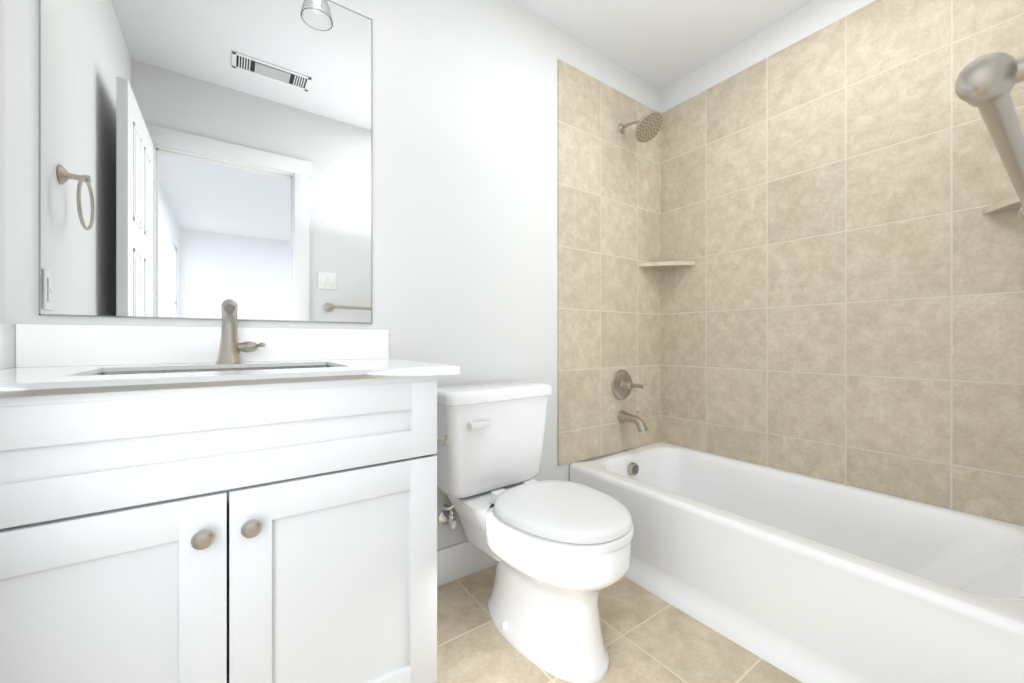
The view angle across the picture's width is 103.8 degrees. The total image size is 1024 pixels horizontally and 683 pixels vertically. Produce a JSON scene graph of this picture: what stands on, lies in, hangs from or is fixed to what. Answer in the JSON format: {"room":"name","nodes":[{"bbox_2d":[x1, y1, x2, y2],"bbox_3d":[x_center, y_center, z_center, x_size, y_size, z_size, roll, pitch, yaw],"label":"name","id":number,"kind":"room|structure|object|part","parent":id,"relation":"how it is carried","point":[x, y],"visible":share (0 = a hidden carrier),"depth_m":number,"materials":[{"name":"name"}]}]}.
{"room":"bathroom","nodes":[
{"label":"bathroom","id":0,"kind":"room"},
{"bbox_2d":[0,0,5,322],"bbox_3d":[-0.792,-0.280,0.262,0.120,2.500,1.620,0,0,-35],"label":"wall","id":1,"kind":"structure","parent":0,"point":[2,161],"depth_m":0.95,"materials":[{"name":"white paint"}]},
{"bbox_2d":[6,0,660,549],"bbox_3d":[-0.186,-0.280,1.751,2.823,2.500,0.120,0,0,-35],"label":"wall","id":2,"kind":"structure","parent":0,"point":[464,184],"depth_m":1.64,"materials":[{"name":"white paint"}]},
{"bbox_2d":[39,0,371,323],"bbox_3d":[-0.834,-0.613,1.218,0.803,1.095,0.006,0,0,-35],"label":"mirror","id":3,"kind":"object","parent":2,"relation":"attached to","point":[201,159],"visible":0.89,"depth_m":1.17,"materials":[{"name":"silver mirror"}]},
{"bbox_2d":[437,540,496,586],"bbox_3d":[-0.106,0.900,1.726,0.952,0.140,0.014,0,0,-35],"label":"baseboard","id":4,"kind":"structure","parent":2,"relation":"attached to","point":[460,560],"depth_m":1.64,"materials":[{"name":"white paint"}]},
{"bbox_2d":[557,58,660,465],"bbox_3d":[0.566,-0.387,2.202,0.834,1.987,0.008,0,0,-35],"label":"tile","id":5,"kind":"structure","parent":2,"relation":"attached to","point":[608,241],"depth_m":2.14,"materials":[{"name":"beige tile"}]},
{"bbox_2d":[611,370,642,399],"bbox_3d":[0.635,0.240,2.202,0.189,0.168,0.071,0,0,-35],"label":"shower valve","id":6,"kind":"object","parent":5,"relation":"attached to","point":[622,385],"visible":1,"depth_m":2.19,"materials":[{"name":"silver metal"}]},
{"bbox_2d":[617,410,647,432],"bbox_3d":[0.654,0.426,2.156,0.068,0.112,0.169,0,0,-35],"label":"tub spout","id":7,"kind":"object","parent":5,"relation":"attached to","point":[624,416],"visible":1,"depth_m":2.14,"materials":[{"name":"silver metal"}]},
{"bbox_2d":[618,111,662,142],"bbox_3d":[0.675,-1.131,2.127,0.160,0.152,0.241,0,0,-35],"label":"shower head","id":8,"kind":"object","parent":5,"relation":"attached to","point":[648,127],"visible":1,"depth_m":2.08},
{"bbox_2d":[638,261,694,269],"bbox_3d":[0.877,-0.441,2.284,0.215,0.022,0.215,0,0,-35],"label":"corner shelf","id":9,"kind":"object","parent":2,"relation":"attached to","point":[665,265],"visible":0.97,"depth_m":2.28,"materials":[{"name":"stone"}]},
{"bbox_2d":[435,565,801,682],"bbox_3d":[0.279,0.995,1.089,2.823,0.050,1.740,0,0,-35],"label":"floor","id":10,"kind":"structure","parent":0,"point":[648,636],"depth_m":1.28,"materials":[{"name":"beige tile"}]},
{"bbox_2d":[0,299,459,682],"bbox_3d":[-0.669,0.427,0.986,0.910,1.086,0.573,0,0,-35],"label":"bathroom vanity","id":11,"kind":"object","parent":10,"relation":"on","point":[228,501],"visible":1,"depth_m":0.78,"materials":[{"name":"white paint"}]},
{"bbox_2d":[0,307,459,408],"bbox_3d":[-0.669,0.020,0.986,0.910,0.124,0.573,0,0,-35],"label":"countertop","id":12,"kind":"structure","parent":11,"relation":"on","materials":[{"name":"white stone"}]},
{"bbox_2d":[215,299,265,363],"bbox_3d":[-0.762,-0.027,1.133,0.120,0.178,0.117,0,0,-35],"label":"faucet","id":13,"kind":"object","parent":12,"relation":"on","point":[230,348],"depth_m":1.12,"materials":[{"name":"silver metal"}]},
{"bbox_2d":[435,381,632,682],"bbox_3d":[0.064,0.572,1.401,0.500,0.796,0.759,0,0,-39],"label":"toilet","id":14,"kind":"object","parent":10,"relation":"on","point":[559,551],"visible":0.98,"depth_m":1.27,"materials":[{"name":"white ceramic"}]},
{"bbox_3d":[-0.116,0.295,1.427,0.089,0.028,0.030,0,0,-39],"label":"handle","id":15,"kind":"part","parent":14,"relation":"part of","materials":[{"name":"white plastic"}]},
{"bbox_3d":[-0.085,0.369,1.588,0.500,0.391,0.224,0,0,-39],"label":"tank","id":16,"kind":"part","parent":14,"relation":"part of","materials":[{"name":"white ceramic"}]},
{"bbox_3d":[0.152,0.539,1.291,0.386,0.060,0.477,0,0,-39],"label":"seat","id":17,"kind":"part","parent":14,"relation":"part of","materials":[{"name":"white plastic"}]},
{"bbox_2d":[570,442,1023,682],"bbox_3d":[1.002,0.789,1.597,0.812,0.362,1.496,0,0,-35],"label":"bathtub","id":18,"kind":"object","parent":10,"relation":"on","point":[803,578],"visible":0.94,"depth_m":1.33,"materials":[{"name":"white ceramic"}]},
{"bbox_2d":[510,0,813,89],"bbox_3d":[0.279,-1.555,1.089,2.823,0.050,1.740,0,0,-35],"label":"ceiling","id":19,"kind":"structure","parent":0,"point":[660,44],"depth_m":1.95,"materials":[{"name":"white paint"}]},
{"bbox_2d":[661,0,874,112],"bbox_3d":[1.420,-0.280,1.817,0.120,2.500,1.620,0,0,-35],"label":"wall","id":20,"kind":"structure","parent":0,"point":[814,16],"depth_m":1.99,"materials":[{"name":"white paint"}]},
{"bbox_2d":[661,0,1023,525],"bbox_3d":[1.335,-0.387,1.826,0.008,1.987,1.492,0,0,-35],"label":"tile","id":21,"kind":"structure","parent":20,"relation":"attached to","point":[842,300],"depth_m":1.67,"materials":[{"name":"beige tile"}]},
{"bbox_3d":[1.071,-0.280,0.655,1.786,2.500,0.120,0,0,-35],"label":"wall","id":22,"kind":"structure","parent":0,"visible":0},
{"bbox_2d":[955,53,1023,219],"bbox_3d":[0.690,-0.233,0.514,0.674,0.064,0.088,0,0,-35],"label":"towel rail","id":23,"kind":"object","parent":22,"relation":"attached to","point":[984,84],"visible":1,"depth_m":0.37,"materials":[{"name":"silver metal"}]},
{"bbox_2d":[982,195,1021,214],"bbox_3d":[1.606,-0.451,1.246,0.215,0.022,0.215,0,0,-35],"label":"corner shelf","id":24,"kind":"object","parent":22,"relation":"attached to","point":[1011,203],"visible":0.88,"depth_m":1.32,"materials":[{"name":"stone"}]}
]}

